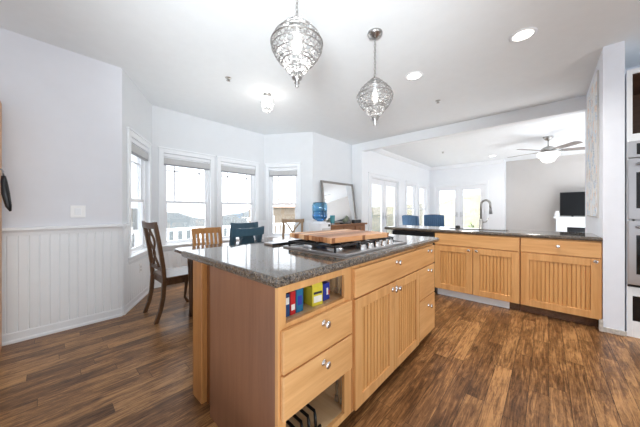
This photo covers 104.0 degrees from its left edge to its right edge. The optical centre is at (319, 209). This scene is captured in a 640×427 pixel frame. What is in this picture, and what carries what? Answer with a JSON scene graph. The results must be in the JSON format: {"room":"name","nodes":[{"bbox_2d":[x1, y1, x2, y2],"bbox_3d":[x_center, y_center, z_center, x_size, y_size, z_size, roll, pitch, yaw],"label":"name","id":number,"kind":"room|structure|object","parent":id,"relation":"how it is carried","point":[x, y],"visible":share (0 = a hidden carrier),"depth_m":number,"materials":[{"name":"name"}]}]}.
{"room":"kitchen","nodes":[
{"label":"kitchen","id":0,"kind":"room"},
{"bbox_2d":[0,28,121,227],"bbox_3d":[-3.783,-0.202,1.123,0.130,2.743,4.577,0,0,42],"label":"wall","id":1,"kind":"structure","parent":0,"point":[62,108],"depth_m":2.41,"materials":[{"name":"white paint"}]},
{"bbox_2d":[2,231,121,334],"bbox_3d":[-3.729,0.650,1.074,0.014,0.880,4.577,0,0,42],"label":"wainscoting","id":2,"kind":"structure","parent":1,"relation":"attached to","point":[49,278],"depth_m":2.40,"materials":[{"name":"white paint"}]},
{"bbox_2d":[2,308,122,345],"bbox_3d":[-3.725,1.120,1.070,0.026,0.100,4.577,0,0,42],"label":"baseboard","id":3,"kind":"structure","parent":1,"relation":"attached to","point":[27,334],"depth_m":2.40,"materials":[{"name":"white paint"}]},
{"bbox_2d":[2,224,122,236],"bbox_3d":[-3.719,0.193,1.065,0.042,0.075,4.577,0,0,42],"label":"trim","id":4,"kind":"structure","parent":1,"relation":"attached to","point":[17,231],"depth_m":2.39,"materials":[{"name":"white paint"}]},
{"bbox_2d":[70,205,84,217],"bbox_3d":[-2.428,0.015,2.508,0.012,0.120,0.110,0,0,42],"label":"light switch","id":5,"kind":"object","parent":1,"relation":"attached to","point":[75,211],"visible":1,"depth_m":2.50,"materials":[{"name":"white plastic"}]},
{"bbox_2d":[122,69,151,264],"bbox_3d":[-2.416,-0.202,3.236,0.130,2.743,1.018,0,0,-18],"label":"wall","id":6,"kind":"structure","parent":0,"point":[136,108],"depth_m":3.05,"materials":[{"name":"paint"}]},
{"bbox_2d":[122,285,149,314],"bbox_3d":[-2.342,1.120,3.261,0.026,0.100,1.018,0,0,-18],"label":"baseboard","id":7,"kind":"structure","parent":6,"relation":"attached to","point":[140,296],"depth_m":3.06,"materials":[{"name":"white paint"}]},
{"bbox_2d":[122,229,152,306],"bbox_3d":[-2.348,0.650,3.259,0.014,0.880,1.018,0,0,-18],"label":"trim","id":8,"kind":"structure","parent":6,"relation":"attached to","point":[134,282],"depth_m":2.98,"materials":[{"name":"white paint"}]},
{"bbox_2d":[122,220,154,230],"bbox_3d":[-2.335,0.193,3.263,0.042,0.075,1.018,0,0,-18],"label":"trim","id":9,"kind":"structure","parent":6,"relation":"attached to","point":[126,226],"depth_m":2.84,"materials":[{"name":"white paint"}]},
{"bbox_2d":[127,126,152,262],"bbox_3d":[-2.390,-0.176,3.267,0.160,1.582,0.814,0,0,-18],"label":"window","id":10,"kind":"structure","parent":6,"relation":"in","point":[136,167],"depth_m":3.33,"materials":[{"name":"white paint"}]},
{"bbox_2d":[131,137,148,160],"bbox_3d":[-2.380,-0.787,3.271,0.050,0.178,0.648,0,0,-18],"label":"window blind","id":11,"kind":"object","parent":10,"relation":"attached to","point":[138,150],"visible":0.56,"depth_m":3.26,"materials":[{"name":"white fabric"}]},
{"bbox_2d":[152,105,263,251],"bbox_3d":[-1.889,-0.202,4.524,0.130,2.743,2.140,0,0,42],"label":"wall","id":12,"kind":"structure","parent":0,"point":[170,128],"depth_m":4.26,"materials":[{"name":"paint"}]},
{"bbox_2d":[154,281,160,287],"bbox_3d":[-1.831,1.120,4.472,0.026,0.100,2.000,0,0,42],"label":"baseboard","id":13,"kind":"structure","parent":12,"relation":"attached to","point":[157,284],"depth_m":3.77,"materials":[{"name":"white paint"}]},
{"bbox_2d":[158,146,214,249],"bbox_3d":[-2.191,-0.176,4.140,0.160,1.582,0.879,0,0,42],"label":"window","id":14,"kind":"structure","parent":12,"relation":"in","point":[208,174],"depth_m":4.06,"materials":[{"name":"white paint"}]},
{"bbox_2d":[164,153,209,169],"bbox_3d":[-2.183,-0.787,4.133,0.050,0.178,0.713,0,0,42],"label":"window blind","id":15,"kind":"object","parent":14,"relation":"attached to","point":[168,161],"visible":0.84,"depth_m":4.09,"materials":[{"name":"white fabric"}]},
{"bbox_2d":[153,220,263,281],"bbox_3d":[-1.836,0.650,4.476,0.014,0.880,2.000,0,0,42],"label":"trim","id":16,"kind":"structure","parent":12,"relation":"attached to","point":[172,259],"depth_m":3.94,"materials":[{"name":"white paint"}]},
{"bbox_2d":[216,156,258,243],"bbox_3d":[-1.578,-0.176,4.816,0.160,1.582,0.884,0,0,42],"label":"window","id":17,"kind":"structure","parent":12,"relation":"in","point":[254,180],"depth_m":4.78,"materials":[{"name":"white paint"}]},
{"bbox_2d":[221,162,254,175],"bbox_3d":[-1.570,-0.787,4.809,0.050,0.178,0.718,0,0,42],"label":"window blind","id":18,"kind":"object","parent":17,"relation":"attached to","point":[234,169],"visible":0.84,"depth_m":4.78,"materials":[{"name":"white fabric"}]},
{"bbox_2d":[264,132,312,235],"bbox_3d":[-0.645,-0.202,5.191,1.042,2.743,0.130,0,0,10],"label":"wall","id":19,"kind":"structure","parent":0,"point":[287,147],"depth_m":5.09,"materials":[{"name":"paint"}]},
{"bbox_2d":[265,162,300,238],"bbox_3d":[-0.755,-0.176,5.176,0.764,1.582,0.160,0,0,10],"label":"window","id":20,"kind":"structure","parent":19,"relation":"in","point":[291,164],"depth_m":5.18,"materials":[{"name":"white paint"}]},
{"bbox_2d":[269,167,296,176],"bbox_3d":[-0.757,-0.787,5.166,0.598,0.178,0.050,0,0,10],"label":"window blind","id":21,"kind":"object","parent":20,"relation":"attached to","point":[292,171],"visible":0.81,"depth_m":5.14,"materials":[{"name":"white fabric"}]},
{"bbox_2d":[264,220,312,238],"bbox_3d":[-0.658,0.650,5.120,1.042,0.880,0.014,0,0,10],"label":"trim","id":22,"kind":"structure","parent":19,"relation":"attached to","point":[307,222],"depth_m":5.05,"materials":[{"name":"white paint"}]},
{"bbox_2d":[0,0,639,166],"bbox_3d":[2.006,-1.633,2.413,8.675,0.120,14.270,0,0,42],"label":"ceiling","id":23,"kind":"structure","parent":0,"point":[179,54],"depth_m":2.54,"materials":[{"name":"paint"}]},
{"bbox_2d":[260,92,273,111],"bbox_3d":[-0.716,-1.452,3.392,0.190,0.241,0.190,0,0,42],"label":"crystal ceiling light","id":24,"kind":"object","parent":23,"relation":"attached to","point":[267,95],"visible":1,"depth_m":3.37,"materials":[{"name":"white glass"}]},
{"bbox_2d":[270,0,322,87],"bbox_3d":[-0.141,-1.159,1.530,0.323,0.828,0.323,0,0,42],"label":"pendant lamp","id":25,"kind":"object","parent":23,"relation":"hanging from","point":[296,22],"visible":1,"depth_m":1.50,"materials":[{"name":"silver metal"}]},
{"bbox_2d":[357,28,393,125],"bbox_3d":[0.489,-1.159,2.222,0.323,0.828,0.323,0,0,42],"label":"pendant lamp","id":26,"kind":"object","parent":23,"relation":"hanging from","point":[374,34],"visible":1,"depth_m":2.19,"materials":[{"name":"silver metal"}]},
{"bbox_2d":[405,71,422,80],"bbox_3d":[1.103,-1.570,2.935,0.200,0.006,0.200,0,0,42],"label":"recessed light","id":27,"kind":"object","parent":23,"relation":"in","point":[416,75],"visible":1,"depth_m":2.94,"materials":[{"name":"white plastic"}]},
{"bbox_2d":[362,96,585,151],"bbox_3d":[2.366,-1.479,4.700,3.615,0.188,0.140,0,0,42],"label":"beam","id":28,"kind":"structure","parent":23,"relation":"attached to","point":[574,105],"depth_m":4.20,"materials":[{"name":"white paint"}]},
{"bbox_2d":[509,27,537,42],"bbox_3d":[1.824,-1.570,2.247,0.200,0.006,0.200,0,0,42],"label":"recessed light","id":29,"kind":"object","parent":23,"relation":"in","point":[524,34],"visible":1,"depth_m":2.23,"materials":[{"name":"white plastic"}]},
{"bbox_2d":[507,136,584,162],"bbox_3d":[4.949,-1.294,5.418,1.454,0.558,1.404,0,0,42],"label":"ceiling fan","id":30,"kind":"object","parent":23,"relation":"hanging from","point":[548,154],"visible":0.98,"depth_m":5.26,"materials":[{"name":"silver metal"}]},
{"bbox_2d":[0,282,639,426],"bbox_3d":[2.009,1.230,2.343,8.575,0.120,14.170,0,0,42],"label":"floor","id":31,"kind":"structure","parent":0,"point":[480,364],"depth_m":1.74,"materials":[{"name":"brown wood"}]},
{"bbox_2d":[0,101,1,351],"bbox_3d":[-2.910,0.135,1.734,0.240,2.070,0.855,0,0,42],"label":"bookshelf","id":32,"kind":"object","parent":31,"relation":"on","point":[0,101],"visible":1,"depth_m":2.06,"materials":[{"name":"brown wood"}]},
{"bbox_2d":[0,169,11,210],"bbox_3d":[-2.487,-0.157,1.976,0.046,0.336,0.067,0,0,42],"label":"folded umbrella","id":33,"kind":"object","parent":32,"relation":"hanging from","point":[4,187],"visible":1,"depth_m":1.97,"materials":[{"name":"black fabric"}]},
{"bbox_2d":[142,221,188,324],"bbox_3d":[-1.698,0.654,2.876,0.484,1.061,0.531,0,0,42],"label":"dining chair","id":34,"kind":"object","parent":31,"relation":"on","point":[170,276],"visible":0.97,"depth_m":2.73,"materials":[{"name":"brown wood"}]},
{"bbox_2d":[193,260,209,404],"bbox_3d":[-0.099,0.739,2.184,0.247,0.862,1.838,0,0,42],"label":"panel","id":35,"kind":"object","parent":31,"relation":"on","point":[201,272],"visible":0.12,"depth_m":1.52,"materials":[{"name":"brown wood"}]},
{"bbox_2d":[191,227,221,245],"bbox_3d":[-1.357,0.705,3.200,0.390,0.930,0.561,0,0,-45],"label":"dining chair","id":36,"kind":"object","parent":31,"relation":"on","point":[215,230],"visible":0.18,"depth_m":3.36,"materials":[{"name":"brown wood"}]},
{"bbox_2d":[174,237,292,316],"bbox_3d":[-0.788,0.794,3.119,0.700,0.752,1.700,0,0,42],"label":"dining table","id":37,"kind":"object","parent":31,"relation":"on","point":[178,250],"visible":0.22,"depth_m":2.75,"materials":[{"name":"brown wood"}]},
{"bbox_2d":[230,222,257,241],"bbox_3d":[-0.906,0.671,3.369,0.404,0.997,0.562,0,0,-42],"label":"dining chair","id":38,"kind":"object","parent":31,"relation":"on","point":[252,224],"visible":0.09,"depth_m":3.54,"materials":[{"name":"teal paint"}]},
{"bbox_2d":[229,226,263,245],"bbox_3d":[-0.927,0.671,2.675,0.562,0.997,0.404,0,0,35],"label":"dining chair","id":39,"kind":"object","parent":31,"relation":"on","point":[247,234],"visible":0.15,"depth_m":2.50,"materials":[{"name":"teal wood"}]},
{"bbox_2d":[210,266,351,426],"bbox_3d":[-0.205,0.739,1.380,0.672,0.862,0.508,0,0,42],"label":"base cabinet","id":40,"kind":"object","parent":31,"relation":"on","point":[266,365],"visible":0.9,"depth_m":1.18,"materials":[{"name":"brown wood"}]},
{"bbox_2d":[286,293,289,316],"bbox_3d":[-0.185,0.423,1.134,0.101,0.100,0.040,0,0,42],"label":"box","id":41,"kind":"object","parent":40,"relation":"in","point":[287,294],"visible":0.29,"depth_m":1.11,"materials":[{"name":"blue cardboard"}]},
{"bbox_2d":[288,291,294,315],"bbox_3d":[-0.158,0.421,1.164,0.101,0.104,0.030,0,0,42],"label":"box","id":42,"kind":"object","parent":40,"relation":"in","point":[292,293],"visible":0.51,"depth_m":1.13,"materials":[{"name":"red cardboard"}]},
{"bbox_2d":[294,288,302,312],"bbox_3d":[-0.130,0.419,1.195,0.101,0.108,0.042,0,0,42],"label":"box","id":43,"kind":"object","parent":40,"relation":"in","point":[298,293],"visible":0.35,"depth_m":1.16,"materials":[{"name":"blue cardboard"}]},
{"bbox_2d":[286,404,321,426],"bbox_3d":[-0.168,1.041,1.247,0.260,0.093,0.240,0,0,42],"label":"wire rack","id":44,"kind":"object","parent":40,"relation":"in","point":[309,406],"visible":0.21,"depth_m":1.22,"materials":[{"name":"black metal"}]},
{"bbox_2d":[304,282,322,306],"bbox_3d":[-0.038,0.412,1.273,0.066,0.122,0.086,0,0,-40],"label":"box","id":45,"kind":"object","parent":40,"relation":"in","point":[313,294],"visible":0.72,"depth_m":1.24,"materials":[{"name":"yellow cardboard"}]},
{"bbox_2d":[322,281,328,300],"bbox_3d":[0.002,0.429,1.341,0.081,0.088,0.058,0,0,36],"label":"snack box","id":46,"kind":"object","parent":40,"relation":"in","point":[325,283],"visible":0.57,"depth_m":1.32,"materials":[{"name":"blue cardboard"}]},
{"bbox_2d":[282,219,303,236],"bbox_3d":[-0.500,0.664,4.293,0.404,1.012,0.562,0,0,2],"label":"dining chair","id":47,"kind":"object","parent":31,"relation":"on","point":[284,221],"visible":0.2,"depth_m":4.52,"materials":[{"name":"brown wood"}]},
{"bbox_2d":[309,202,330,230],"bbox_3d":[0.012,0.510,4.500,0.348,1.300,0.290,0,0,42],"label":"water cooler","id":48,"kind":"object","parent":31,"relation":"on","point":[317,225],"visible":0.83,"depth_m":4.45,"materials":[{"name":"white plastic"}]},
{"bbox_2d":[312,202,326,220],"bbox_3d":[-0.006,0.037,4.516,0.272,0.355,0.272,0,0,42],"label":"bottle","id":49,"kind":"object","parent":48,"relation":"on","point":[313,211],"depth_m":4.57,"materials":[{"name":"blue plastic"}]},
{"bbox_2d":[331,222,366,230],"bbox_3d":[0.481,0.730,5.358,0.418,0.880,1.340,0,0,42],"label":"sideboard","id":50,"kind":"object","parent":31,"relation":"on","point":[353,226],"visible":0.23,"depth_m":5.29,"materials":[{"name":"brown wood"}]},
{"bbox_2d":[330,215,334,224],"bbox_3d":[0.244,0.198,4.911,0.100,0.185,0.100,0,0,42],"label":"tumbler","id":51,"kind":"object","parent":50,"relation":"on","point":[332,217],"visible":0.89,"depth_m":4.87,"materials":[{"name":"teal glass"}]},
{"bbox_2d":[320,180,355,222],"bbox_3d":[0.437,-0.163,5.539,0.139,0.902,1.130,0,0,42],"label":"wall mirror","id":52,"kind":"object","parent":50,"relation":"on","point":[339,197],"visible":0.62,"depth_m":5.50,"materials":[{"name":"grey metal"}]},
{"bbox_2d":[340,216,350,223],"bbox_3d":[0.533,0.202,5.229,0.100,0.174,0.260,0,0,42],"label":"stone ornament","id":53,"kind":"object","parent":50,"relation":"on","point":[345,220],"visible":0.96,"depth_m":5.20,"materials":[{"name":"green stone"}]},
{"bbox_2d":[351,243,434,411],"bbox_3d":[0.421,0.739,2.057,0.657,0.862,1.328,0,0,42],"label":"base cabinet","id":54,"kind":"object","parent":31,"relation":"on","point":[393,296],"visible":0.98,"depth_m":1.67,"materials":[{"name":"brown wood"}]},
{"bbox_2d":[181,234,438,287],"bbox_3d":[0.126,0.286,2.022,0.992,0.042,1.969,0,0,42],"label":"countertop","id":55,"kind":"structure","parent":54,"relation":"on","point":[278,266],"depth_m":1.37,"materials":[{"name":"stone"}]},
{"bbox_2d":[264,239,306,245],"bbox_3d":[-0.119,0.257,2.175,0.120,0.016,0.804,0,0,42],"label":"downdraft vent","id":56,"kind":"object","parent":55,"relation":"on","point":[275,243],"visible":0.41,"depth_m":1.92,"materials":[{"name":"silver metal"}]},
{"bbox_2d":[283,236,406,256],"bbox_3d":[0.220,0.240,1.894,0.550,0.050,0.830,0,0,42],"label":"gas cooktop","id":57,"kind":"object","parent":55,"relation":"in","point":[344,249],"visible":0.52,"depth_m":1.68,"materials":[{"name":"silver metal"}]},
{"bbox_2d":[290,229,388,243],"bbox_3d":[0.153,0.197,1.968,0.632,0.035,0.492,0,0,-40],"label":"cutting board","id":58,"kind":"object","parent":57,"relation":"on","point":[340,235],"visible":1,"depth_m":1.83,"materials":[{"name":"brown wood"}]},
{"bbox_2d":[402,215,418,225],"bbox_3d":[2.688,0.655,6.982,0.620,1.031,0.580,0,0,-20],"label":"tufted chair","id":59,"kind":"object","parent":31,"relation":"on","point":[406,219],"visible":0.37,"depth_m":6.77,"materials":[{"name":"blue fabric"}]},
{"bbox_2d":[393,230,435,292],"bbox_3d":[1.534,0.741,3.876,0.610,0.858,0.618,0,0,42],"label":"dishwasher","id":60,"kind":"object","parent":31,"relation":"on","point":[396,232],"visible":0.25,"depth_m":3.64,"materials":[{"name":"black metal"}]},
{"bbox_2d":[424,214,443,226],"bbox_3d":[3.513,0.655,7.650,0.580,1.031,0.620,0,0,17],"label":"tufted chair","id":61,"kind":"object","parent":31,"relation":"on","point":[432,219],"visible":0.48,"depth_m":7.84,"materials":[{"name":"blue fabric"}]},
{"bbox_2d":[438,288,509,308],"bbox_3d":[1.951,1.127,3.239,0.805,0.085,0.026,0,0,42],"label":"board","id":62,"kind":"object","parent":31,"relation":"on","point":[495,302],"visible":0.83,"depth_m":3.19,"materials":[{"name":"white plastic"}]},
{"bbox_2d":[435,232,520,309],"bbox_3d":[2.114,0.739,3.357,0.927,0.862,0.627,0,0,42],"label":"base cabinet","id":63,"kind":"object","parent":31,"relation":"on","point":[488,266],"visible":0.98,"depth_m":3.10,"materials":[{"name":"brown wood"}]},
{"bbox_2d":[385,225,602,241],"bbox_3d":[2.090,0.286,3.422,2.304,0.042,0.643,0,0,42],"label":"countertop","id":64,"kind":"structure","parent":63,"relation":"on","point":[513,233],"depth_m":3.01,"materials":[{"name":"stone"}]},
{"bbox_2d":[455,229,507,231],"bbox_3d":[2.096,0.372,3.351,0.676,0.195,0.276,0,0,42],"label":"sink","id":65,"kind":"object","parent":64,"relation":"in","point":[455,229],"visible":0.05,"depth_m":3.42,"materials":[{"name":"silver metal"}]},
{"bbox_2d":[479,199,492,228],"bbox_3d":[2.280,0.058,3.441,0.059,0.414,0.171,0,0,-38],"label":"kitchen faucet","id":66,"kind":"object","parent":64,"relation":"on","point":[481,222],"visible":0.99,"depth_m":3.46,"materials":[{"name":"silver metal"}]},
{"bbox_2d":[520,237,601,326],"bbox_3d":[2.690,0.739,2.834,0.622,0.862,0.627,0,0,42],"label":"base cabinet","id":67,"kind":"object","parent":31,"relation":"on","point":[560,278],"visible":0.99,"depth_m":2.62,"materials":[{"name":"brown wood"}]},
{"bbox_2d":[553,216,584,232],"bbox_3d":[7.322,0.677,6.585,1.710,0.985,0.595,0,0,42],"label":"fireplace","id":68,"kind":"object","parent":31,"relation":"on","point":[563,223],"visible":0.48,"depth_m":6.87,"materials":[{"name":"white paint"}]},
{"bbox_2d":[553,216,584,218],"bbox_3d":[7.356,0.210,6.622,1.710,0.050,0.495,0,0,42],"label":"mantel shelf","id":69,"kind":"object","parent":68,"relation":"attached to","point":[560,217],"depth_m":6.84,"materials":[{"name":"white paint"}]},
{"bbox_2d":[560,192,584,216],"bbox_3d":[7.220,-0.155,6.695,1.150,0.679,0.180,0,0,42],"label":"television","id":70,"kind":"object","parent":68,"relation":"on","point":[572,204],"visible":0.4,"depth_m":6.89,"materials":[{"name":"black plastic"}]},
{"bbox_2d":[625,68,639,338],"bbox_3d":[3.398,-0.062,2.294,0.852,2.465,0.695,0,0,42],"label":"tall cabinet","id":71,"kind":"object","parent":31,"relation":"on","point":[632,77],"visible":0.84,"depth_m":2.31,"materials":[{"name":"white paint"}]},
{"bbox_2d":[627,140,639,287],"bbox_3d":[3.336,0.038,2.237,0.828,1.337,0.703,0,0,42],"label":"double oven","id":72,"kind":"object","parent":71,"relation":"in","point":[633,147],"visible":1,"depth_m":2.28,"materials":[{"name":"silver metal"}]},
{"bbox_2d":[313,132,351,221],"bbox_3d":[0.268,-0.202,5.584,0.130,2.743,1.370,0,0,42],"label":"wall","id":73,"kind":"structure","parent":0,"point":[332,158],"depth_m":5.37,"materials":[{"name":"paint"}]},
{"bbox_2d":[352,143,364,222],"bbox_3d":[0.878,-0.202,6.051,0.405,2.743,0.140,0,0,42],"label":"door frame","id":74,"kind":"structure","parent":73,"relation":"attached to","point":[358,156],"depth_m":5.92,"materials":[{"name":"white paint"}]},
{"bbox_2d":[365,151,429,230],"bbox_3d":[2.523,-0.202,7.711,0.130,2.743,4.530,0,0,42],"label":"wall","id":75,"kind":"structure","parent":0,"point":[375,162],"depth_m":7.49,"materials":[{"name":"white paint"}]},
{"bbox_2d":[368,172,399,233],"bbox_3d":[1.738,0.119,6.823,0.162,2.102,1.784,0,0,42],"label":"door","id":76,"kind":"structure","parent":75,"relation":"in","point":[383,193],"depth_m":6.73,"materials":[{"name":"white paint"}]},
{"bbox_2d":[373,149,430,170],"bbox_3d":[2.608,-1.523,7.633,0.100,0.100,4.530,0,0,42],"label":"crown molding","id":77,"kind":"structure","parent":75,"relation":"attached to","point":[380,151],"depth_m":7.41,"materials":[{"name":"white paint"}]},
{"bbox_2d":[406,180,416,215],"bbox_3d":[2.936,-0.091,8.113,0.160,1.652,0.914,0,0,42],"label":"window","id":78,"kind":"structure","parent":75,"relation":"in","point":[410,189],"depth_m":8.25,"materials":[{"name":"white glass"}]},
{"bbox_2d":[418,183,427,225],"bbox_3d":[3.618,-0.091,8.864,0.160,1.652,0.884,0,0,42],"label":"window","id":79,"kind":"structure","parent":75,"relation":"in","point":[421,190],"depth_m":8.97,"materials":[{"name":"white paint"}]},
{"bbox_2d":[430,160,504,228],"bbox_3d":[4.928,-0.202,8.675,2.395,2.743,0.130,0,0,42],"label":"wall","id":80,"kind":"structure","parent":0,"point":[495,173],"depth_m":8.09,"materials":[{"name":"white paint"}]},
{"bbox_2d":[432,180,488,228],"bbox_3d":[4.852,0.104,8.722,1.764,2.132,0.162,0,0,42],"label":"door","id":81,"kind":"structure","parent":80,"relation":"in","point":[483,186],"depth_m":8.67,"materials":[{"name":"white paint"}]},
{"bbox_2d":[430,159,503,169],"bbox_3d":[4.899,-1.523,8.546,2.265,0.100,0.100,0,0,42],"label":"crown molding","id":82,"kind":"structure","parent":80,"relation":"attached to","point":[502,160],"depth_m":8.42,"materials":[{"name":"white paint"}]},
{"bbox_2d":[505,161,505,228],"bbox_3d":[5.922,-0.202,8.062,0.100,2.743,0.300,0,0,42],"label":"wall","id":83,"kind":"structure","parent":0,"point":[505,161],"depth_m":8.02,"materials":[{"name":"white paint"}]},
{"bbox_2d":[506,153,584,230],"bbox_3d":[7.982,-0.202,6.475,5.285,2.743,0.120,0,0,42],"label":"wall","id":84,"kind":"structure","parent":0,"point":[534,187],"depth_m":7.61,"materials":[{"name":"beige paint"}]},
{"bbox_2d":[585,41,624,330],"bbox_3d":[3.290,-0.202,2.929,0.135,2.743,1.520,0,0,42],"label":"wall","id":85,"kind":"structure","parent":0,"point":[610,224],"depth_m":2.38,"materials":[{"name":"paint"}]},
{"bbox_2d":[586,70,598,217],"bbox_3d":[3.201,-0.685,2.942,0.016,1.530,0.940,0,0,42],"label":"wall art","id":86,"kind":"object","parent":85,"relation":"attached to","point":[592,102],"visible":0.96,"depth_m":2.85,"materials":[{"name":"fabric"}]},
{"bbox_2d":[599,319,626,336],"bbox_3d":[2.781,1.115,2.378,0.170,0.110,0.060,0,0,42],"label":"trim","id":87,"kind":"structure","parent":85,"relation":"attached to","point":[601,328],"depth_m":2.37,"materials":[{"name":"paint"}]},
{"bbox_2d":[625,65,639,73],"bbox_3d":[4.721,-0.202,1.677,3.665,2.743,0.130,0,0,42],"label":"wall","id":88,"kind":"structure","parent":0,"point":[635,67],"depth_m":2.75,"materials":[{"name":"paint"}]},
{"label":"outside","id":89,"kind":"structure","parent":0,"visible":0},
{"bbox_3d":[-0.580,1.430,6.874,3.100,0.120,10.400,0,0,42],"label":"deck","id":90,"kind":"object","parent":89,"visible":0},
{"bbox_2d":[167,222,294,240],"bbox_3d":[-2.762,0.885,5.884,0.120,0.970,5.800,0,0,42],"label":"deck railing","id":91,"kind":"object","parent":90,"relation":"on","point":[175,230],"visible":0.11,"depth_m":5.82,"materials":[{"name":"white plastic"}]},
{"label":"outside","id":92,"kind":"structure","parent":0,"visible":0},
{"bbox_2d":[167,194,479,240],"bbox_3d":[-2.171,1.508,9.564,223.918,13.236,228.756,0,0,42],"label":"terrain","id":93,"kind":"structure","parent":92,"point":[471,203],"depth_m":65.36,"materials":[{"name":"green plant"}]},
{"bbox_2d":[245,199,294,232],"bbox_3d":[-1.713,1.720,20.495,7.700,5.300,6.600,0,0,-8],"label":"house","id":94,"kind":"structure","parent":93,"relation":"on","point":[280,212],"depth_m":17.36,"materials":[{"name":"beige paint"}]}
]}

